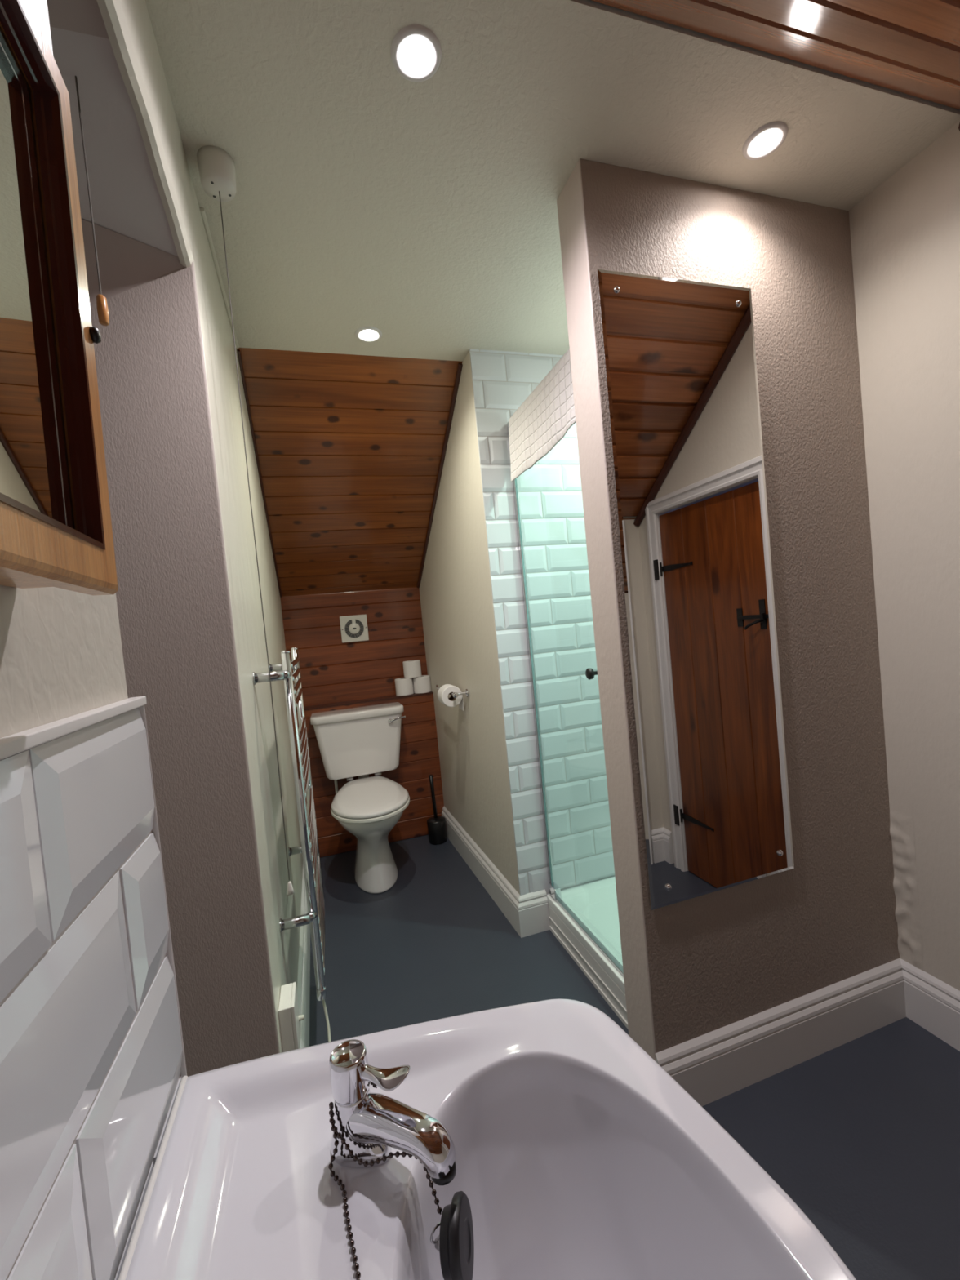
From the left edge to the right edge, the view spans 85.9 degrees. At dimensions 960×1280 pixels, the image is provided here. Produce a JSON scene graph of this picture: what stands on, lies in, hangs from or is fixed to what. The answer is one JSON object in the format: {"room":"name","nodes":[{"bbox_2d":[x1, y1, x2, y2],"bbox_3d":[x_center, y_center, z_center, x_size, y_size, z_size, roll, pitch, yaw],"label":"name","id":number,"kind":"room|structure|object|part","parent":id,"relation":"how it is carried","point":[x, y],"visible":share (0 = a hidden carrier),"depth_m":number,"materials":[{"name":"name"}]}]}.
{"room":"bathroom","nodes":[
{"label":"bathroom","id":0,"kind":"room"},
{"bbox_2d":[46,0,177,256],"bbox_3d":[-0.823,-0.770,0.482,0.768,0.109,0.910,-6,2,-17],"label":"ceiling","id":1,"kind":"structure","parent":0,"point":[126,199],"depth_m":0.80,"materials":[{"name":"grey paint"}]},
{"bbox_2d":[75,75,109,326],"bbox_3d":[-0.556,-0.631,0.735,0.014,0.358,0.014,-6,2,-17],"label":"pull cord","id":2,"kind":"object","parent":1,"relation":"hanging from","point":[101,301],"visible":1,"depth_m":0.73,"materials":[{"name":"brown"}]},
{"bbox_3d":[-0.558,-0.650,0.734,0.002,0.320,0.002,-6,2,-17],"label":"cord","id":3,"kind":"part","parent":2,"relation":"part of","materials":[{"name":"white fabric"}]},
{"bbox_2d":[0,0,302,1076],"bbox_3d":[-0.908,0.145,1.107,0.791,2.250,3.750,-6,2,-17],"label":"wall","id":4,"kind":"structure","parent":0,"point":[188,601],"depth_m":1.03,"materials":[{"name":"beige paint"}]},
{"bbox_2d":[0,0,117,595],"bbox_3d":[-0.189,-0.177,0.114,0.069,0.302,0.410,-6,2,-17],"label":"upper cabinet","id":5,"kind":"object","parent":4,"relation":"attached to","point":[55,524],"visible":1,"depth_m":0.27,"materials":[{"name":"brown wood"}]},
{"bbox_2d":[0,22,77,530],"bbox_3d":[-0.179,-0.178,0.122,0.004,0.249,0.347,-5,2,-19],"label":"mirror glass","id":6,"kind":"object","parent":5,"relation":"attached to","point":[35,466],"depth_m":0.25,"materials":[{"name":"mirror"}]},
{"bbox_3d":[-0.230,-0.183,0.310,0.004,0.009,0.009,-5,2,-19],"label":"knob","id":7,"kind":"part","parent":5,"relation":"part of","materials":[{"name":"metal"}]},
{"bbox_2d":[0,707,182,1279],"bbox_3d":[-0.102,0.495,-0.046,0.011,0.876,1.069,-6,2,-17],"label":"tiled wall","id":8,"kind":"structure","parent":4,"relation":"attached to","point":[91,1044],"depth_m":0.30,"materials":[{"name":"white tile"}]},
{"bbox_2d":[0,696,186,1076],"bbox_3d":[-0.101,0.491,-0.045,0.012,0.884,1.070,-6,2,-17],"label":"trim","id":9,"kind":"structure","parent":8,"relation":"attached to","point":[12,744],"depth_m":0.34,"materials":[{"name":"white paint"}]},
{"bbox_2d":[81,218,192,306],"bbox_3d":[-0.878,-0.527,0.764,0.779,0.476,0.340,-6,2,-17],"label":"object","id":10,"kind":"structure","parent":4,"relation":"attached to","point":[125,263],"depth_m":0.98,"materials":[{"name":"beige paint"}]},
{"bbox_2d":[199,207,239,348],"bbox_3d":[-0.745,-1.010,1.494,0.012,0.012,0.600,-6,2,-18],"label":"trim","id":11,"kind":"structure","parent":4,"relation":"attached to","point":[202,209],"depth_m":1.39,"materials":[{"name":"beige paint"}]},
{"bbox_2d":[236,349,281,597],"bbox_3d":[-0.980,-0.626,2.346,0.014,0.779,1.143,-6,2,-18],"label":"trim","id":12,"kind":"structure","parent":4,"relation":"attached to","point":[237,351],"depth_m":2.15,"materials":[{"name":"brown"}]},
{"bbox_2d":[252,647,330,1042],"bbox_3d":[-0.533,0.573,1.492,0.103,1.091,0.640,-6,2,-17],"label":"towel rail","id":13,"kind":"object","parent":4,"relation":"attached to","point":[309,849],"visible":0.9,"depth_m":1.35,"materials":[{"name":"silver metal"}]},
{"bbox_3d":[-0.462,0.477,1.351,0.023,0.890,0.023,-6,2,-17],"label":"post","id":14,"kind":"part","parent":13,"relation":"part of","materials":[{"name":"silver metal"}]},
{"bbox_3d":[-0.597,0.475,1.790,0.023,0.890,0.023,-6,2,-17],"label":"post","id":15,"kind":"part","parent":13,"relation":"part of","materials":[{"name":"silver metal"}]},
{"bbox_2d":[278,982,304,1052],"bbox_3d":[-0.424,0.861,1.170,0.046,0.116,0.086,-6,2,-17],"label":"box","id":16,"kind":"object","parent":4,"relation":"attached to","point":[290,1019],"visible":0.84,"depth_m":1.13,"materials":[{"name":"white plastic"}]},
{"bbox_3d":[-0.418,0.860,1.172,0.008,0.116,0.086,-6,2,-17],"label":"plate","id":17,"kind":"part","parent":16,"relation":"part of","materials":[{"name":"white plastic"}]},
{"bbox_2d":[298,1014,304,1021],"bbox_3d":[-0.413,0.874,1.194,0.012,0.012,0.012,-6,2,-17],"label":"outlet","id":18,"kind":"object","parent":16,"relation":"attached to","point":[301,1017],"depth_m":1.19,"materials":[{"name":"beige plastic"}]},
{"bbox_2d":[297,864,310,1048],"bbox_3d":[-0.684,1.148,2.022,0.020,0.153,1.760,-6,2,-18],"label":"baseboard","id":19,"kind":"structure","parent":4,"relation":"attached to","point":[304,970],"depth_m":1.72,"materials":[{"name":"white paint"}]},
{"bbox_2d":[236,347,462,596],"bbox_3d":[-0.597,-0.684,2.474,0.875,0.805,1.176,-6,2,-17],"label":"ceiling","id":20,"kind":"structure","parent":0,"point":[349,446],"depth_m":2.27,"materials":[{"name":"brown wood"}]},
{"bbox_2d":[280,586,427,707],"bbox_3d":[-0.722,0.034,3.063,0.840,0.639,0.060,-6,2,-17],"label":"wall","id":21,"kind":"structure","parent":0,"point":[332,670],"depth_m":3.02,"materials":[{"name":"red wood"}]},
{"bbox_2d":[339,614,368,642],"bbox_3d":[-0.735,-0.067,3.016,0.154,0.154,0.021,-6,2,-17],"label":"fan","id":22,"kind":"object","parent":21,"relation":"attached to","point":[353,628],"visible":1,"depth_m":3.01,"materials":[{"name":"white plastic"}]},
{"bbox_2d":[344,619,364,637],"bbox_3d":[-0.734,-0.067,3.015,0.108,0.108,0.004,-6,2,-17],"label":"grille","id":23,"kind":"object","parent":22,"relation":"attached to","point":[353,628],"depth_m":3.01,"materials":[{"name":"grey plastic"}]},
{"bbox_2d":[296,693,444,857],"bbox_3d":[-0.641,0.768,3.039,0.835,0.835,0.160,-6,2,-17],"label":"wall","id":24,"kind":"structure","parent":0,"point":[419,757],"depth_m":3.02,"materials":[{"name":"red wood"}]},
{"bbox_2d":[296,691,433,711],"bbox_3d":[-0.677,0.353,2.991,0.810,0.007,0.106,-6,2,-17],"label":"trim ledge","id":25,"kind":"object","parent":24,"relation":"on","point":[363,700],"visible":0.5,"depth_m":2.96,"materials":[{"name":"brown wood"}]},
{"bbox_2d":[395,677,413,696],"bbox_3d":[-0.450,0.276,3.064,0.104,0.098,0.104,-6,2,-17],"label":"toilet roll","id":26,"kind":"object","parent":25,"relation":"on","point":[404,686],"visible":0.92,"depth_m":3.02,"materials":[{"name":"white paper"}]},
{"bbox_2d":[412,675,431,693],"bbox_3d":[-0.348,0.266,3.092,0.104,0.098,0.104,-6,2,-17],"label":"toilet roll","id":27,"kind":"object","parent":25,"relation":"on","point":[422,684],"visible":0.88,"depth_m":3.05,"materials":[{"name":"white paper"}]},
{"bbox_2d":[402,659,422,678],"bbox_3d":[-0.404,0.173,3.076,0.104,0.098,0.104,-6,2,-17],"label":"toilet roll","id":28,"kind":"object","parent":27,"relation":"on","point":[411,668],"visible":1,"depth_m":3.03,"materials":[{"name":"white paper"}]},
{"bbox_2d":[418,351,519,894],"bbox_3d":[0.306,-0.022,2.748,1.007,2.250,1.326,-6,2,-17],"label":"wall","id":29,"kind":"structure","parent":0,"point":[455,593],"depth_m":2.30,"materials":[{"name":"beige paint"}]},
{"bbox_2d":[417,363,462,587],"bbox_3d":[-0.225,-0.704,2.578,0.020,0.784,1.147,-6,2,-19],"label":"trim","id":30,"kind":"structure","parent":29,"relation":"attached to","point":[460,365],"depth_m":2.40,"materials":[{"name":"brown"}]},
{"bbox_2d":[435,684,468,697],"bbox_3d":[-0.143,0.248,2.538,0.077,0.038,0.394,-6,2,-17],"label":"toilet roll holder","id":31,"kind":"object","parent":29,"relation":"attached to","point":[455,695],"visible":0.92,"depth_m":2.38,"materials":[{"name":"silver metal"}]},
{"bbox_2d":[437,684,463,711],"bbox_3d":[-0.142,0.276,2.451,0.100,0.125,0.098,-6,2,-17],"label":"toilet roll","id":32,"kind":"object","parent":31,"relation":"on","point":[444,691],"visible":0.88,"depth_m":2.41,"materials":[{"name":"white paper"}]},
{"bbox_3d":[-0.112,0.251,2.350,0.026,0.026,0.016,-6,2,-17],"label":"knob","id":33,"kind":"part","parent":31,"relation":"part of","materials":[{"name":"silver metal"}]},
{"bbox_2d":[441,806,550,937],"bbox_3d":[0.021,1.064,2.551,0.125,0.153,1.166,-6,2,-19],"label":"baseboard","id":34,"kind":"structure","parent":29,"relation":"attached to","point":[528,913],"depth_m":2.16,"materials":[{"name":"white paint"}]},
{"bbox_2d":[469,348,614,895],"bbox_3d":[0.471,-0.077,2.101,0.862,2.130,0.008,-6,2,-17],"label":"tiled wall","id":35,"kind":"structure","parent":29,"relation":"attached to","point":[550,491],"depth_m":2.03,"materials":[{"name":"white tile"}]},
{"bbox_2d":[145,0,959,361],"bbox_3d":[-0.209,-1.090,1.375,2.620,0.060,1.180,-6,2,-17],"label":"ceiling","id":36,"kind":"structure","parent":0,"point":[424,215],"depth_m":1.12,"materials":[{"name":"beige paint"}]},
{"bbox_2d":[196,145,294,894],"bbox_3d":[-0.487,-0.226,1.123,0.072,1.591,0.072,-6,2,-17],"label":"switch","id":37,"kind":"object","parent":36,"relation":"hanging from","point":[216,167],"visible":1,"depth_m":1.09,"materials":[{"name":"white plastic"}]},
{"bbox_3d":[-0.490,-0.212,1.125,0.011,1.500,0.004,-5,2,10],"label":"cord","id":38,"kind":"part","parent":37,"relation":"part of","materials":[{"name":"grey plastic"}]},
{"bbox_3d":[-0.423,0.552,1.149,0.017,0.028,0.017,-6,2,-17],"label":"cord pull","id":39,"kind":"part","parent":37,"relation":"part of","materials":[{"name":"white plastic"}]},
{"bbox_2d":[355,326,382,342],"bbox_3d":[-0.384,-1.056,1.782,0.092,0.010,0.092,-6,2,-17],"label":"recessed light","id":40,"kind":"object","parent":36,"relation":"in","point":[368,332],"visible":1,"depth_m":1.78,"materials":[{"name":"white paint"}]},
{"bbox_2d":[390,24,441,82],"bbox_3d":[-0.115,-1.053,0.929,0.092,0.010,0.092,-6,2,-17],"label":"recessed light","id":41,"kind":"object","parent":36,"relation":"in","point":[415,53],"visible":1,"depth_m":0.93,"materials":[{"name":"white paint"}]},
{"bbox_2d":[742,121,787,159],"bbox_3d":[0.647,-1.133,1.172,0.092,0.010,0.092,-6,2,-17],"label":"recessed light","id":42,"kind":"object","parent":36,"relation":"in","point":[766,140],"visible":1,"depth_m":1.17,"materials":[{"name":"white paint"}]},
{"bbox_2d":[309,834,959,1279],"bbox_3d":[0.015,1.209,1.421,2.620,0.060,3.800,-6,2,-17],"label":"floor","id":43,"kind":"structure","parent":0,"point":[862,1134],"depth_m":1.33,"materials":[{"name":"blue plastic"}]},
{"bbox_2d":[310,702,409,893],"bbox_3d":[-0.561,0.786,2.600,0.492,0.812,0.723,-6,2,-17],"label":"toilet","id":44,"kind":"object","parent":43,"relation":"on","point":[362,741],"visible":1,"depth_m":2.70,"materials":[{"name":"white ceramic"}]},
{"bbox_3d":[-0.674,0.401,2.837,0.492,0.040,0.201,-6,2,-17],"label":"cistern lid","id":45,"kind":"part","parent":44,"relation":"part of","materials":[{"name":"white ceramic"}]},
{"bbox_3d":[-0.547,0.762,2.544,0.366,0.026,0.600,-6,2,-17],"label":"lid","id":46,"kind":"part","parent":44,"relation":"part of","materials":[{"name":"white ceramic"}]},
{"bbox_3d":[-0.544,0.786,2.543,0.372,0.017,0.604,-6,2,-17],"label":"seat","id":47,"kind":"part","parent":44,"relation":"part of","materials":[{"name":"white plastic"}]},
{"bbox_3d":[-0.451,0.432,2.801,0.093,0.033,0.026,-6,2,-17],"label":"flush lever","id":48,"kind":"part","parent":44,"relation":"part of","materials":[{"name":"silver metal"}]},
{"bbox_2d":[426,774,446,844],"bbox_3d":[-0.257,0.961,2.948,0.108,0.385,0.108,-6,2,-17],"label":"toilet brush","id":49,"kind":"object","parent":43,"relation":"on","point":[437,828],"visible":1,"depth_m":2.92,"materials":[{"name":"black plastic"}]},
{"bbox_3d":[-0.267,0.897,2.945,0.026,0.256,0.022,-6,2,-17],"label":"handle","id":50,"kind":"part","parent":49,"relation":"part of","materials":[{"name":"black plastic"}]},
{"bbox_2d":[118,998,856,1279],"bbox_3d":[0.048,0.786,0.264,0.400,0.849,0.550,-6,2,-17],"label":"basin","id":51,"kind":"object","parent":43,"relation":"on","point":[580,1156],"visible":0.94,"depth_m":0.39,"materials":[{"name":"white ceramic"}]},
{"bbox_2d":[328,1039,456,1185],"bbox_3d":[-0.065,0.346,0.379,0.109,0.071,0.039,-5,2,24],"label":"tap","id":52,"kind":"object","parent":51,"relation":"attached to","point":[371,1123],"visible":1,"depth_m":0.38,"materials":[{"name":"silver metal"}]},
{"bbox_3d":[-0.071,0.321,0.379,0.042,0.013,0.022,-5,2,8],"label":"lever","id":53,"kind":"part","parent":52,"relation":"part of","materials":[{"name":"silver metal"}]},
{"bbox_2d":[328,1081,474,1279],"bbox_3d":[-0.044,0.384,0.321,0.093,0.084,0.200,-6,2,-17],"label":"plug","id":54,"kind":"object","parent":52,"relation":"hanging from","point":[455,1243],"visible":0.84,"depth_m":0.34,"materials":[{"name":"grey rubber"}]},
{"bbox_3d":[-0.075,0.370,0.305,0.009,0.044,0.187,-6,2,-24],"label":"chain","id":55,"kind":"part","parent":54,"relation":"part of","materials":[{"name":"grey metal"}]},
{"bbox_3d":[-0.093,0.346,0.404,0.032,0.007,0.012,-5,2,14],"label":"chain","id":56,"kind":"part","parent":54,"relation":"part of","materials":[{"name":"grey metal"}]},
{"bbox_3d":[-0.070,0.370,0.369,0.093,0.045,0.017,-5,2,19],"label":"chain","id":57,"kind":"part","parent":54,"relation":"part of","materials":[{"name":"grey metal"}]},
{"bbox_3d":[-0.060,0.355,0.372,0.093,0.033,0.027,-4,2,30],"label":"spout","id":58,"kind":"part","parent":52,"relation":"part of","materials":[{"name":"silver metal"}]},
{"bbox_2d":[546,876,628,1029],"bbox_3d":[0.720,1.034,1.819,0.751,0.131,0.684,-6,2,-17],"label":"shower tray","id":59,"kind":"object","parent":43,"relation":"on","point":[595,904],"visible":0.27,"depth_m":1.84,"materials":[{"name":"white paint"}]},
{"bbox_2d":[506,421,623,976],"bbox_3d":[0.295,0.085,1.685,0.072,1.842,0.684,-6,2,-17],"label":"shower door","id":60,"kind":"structure","parent":59,"relation":"on","point":[554,890],"depth_m":1.99,"materials":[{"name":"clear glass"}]},
{"bbox_2d":[508,348,575,481],"bbox_3d":[0.218,-0.715,1.650,0.053,0.248,0.624,-6,2,-17],"label":"tiled wall section","id":61,"kind":"object","parent":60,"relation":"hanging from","point":[543,420],"visible":0.73,"depth_m":1.65,"materials":[{"name":"white tile"}]},
{"bbox_3d":[0.348,0.096,1.518,0.072,0.034,0.034,-6,2,-17],"label":"knob","id":62,"kind":"part","parent":60,"relation":"part of","materials":[{"name":"black metal"}]},
{"bbox_2d":[556,159,899,1060],"bbox_3d":[0.710,-0.017,1.387,0.836,2.252,0.121,-6,2,-17],"label":"wall partition","id":63,"kind":"structure","parent":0,"point":[699,966],"depth_m":1.35,"materials":[{"name":"beige paint"}]},
{"bbox_2d":[596,269,794,910],"bbox_3d":[0.547,-0.124,1.266,0.439,1.497,0.014,-6,2,-17],"label":"wall mirror","id":64,"kind":"object","parent":63,"relation":"attached to","point":[680,355],"visible":1,"depth_m":1.26,"materials":[{"name":"silver mirror"}]},
{"bbox_2d":[655,958,959,1106],"bbox_3d":[0.861,1.029,1.227,0.824,0.153,0.282,-6,2,-17],"label":"baseboard","id":65,"kind":"structure","parent":63,"relation":"attached to","point":[712,1066],"depth_m":1.35,"materials":[{"name":"white paint"}]},
{"bbox_2d":[591,0,959,109],"bbox_3d":[0.539,-0.622,0.293,1.920,0.997,1.323,-6,2,-17],"label":"ceiling","id":66,"kind":"structure","parent":0,"point":[912,47],"depth_m":0.89,"materials":[{"name":"brown wood"}]},
{"bbox_2d":[848,120,959,991],"bbox_3d":[1.392,-0.083,0.703,0.100,2.300,1.627,-6,2,-17],"label":"wall","id":67,"kind":"structure","parent":0,"point":[905,233],"depth_m":1.33,"materials":[{"name":"beige paint"}]},
{"bbox_2d":[888,797,923,970],"bbox_3d":[1.188,0.681,1.442,0.007,0.470,0.060,-6,2,-17],"label":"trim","id":68,"kind":"structure","parent":67,"relation":"attached to","point":[901,821],"depth_m":1.44,"materials":[{"name":"beige paint"}]}
]}

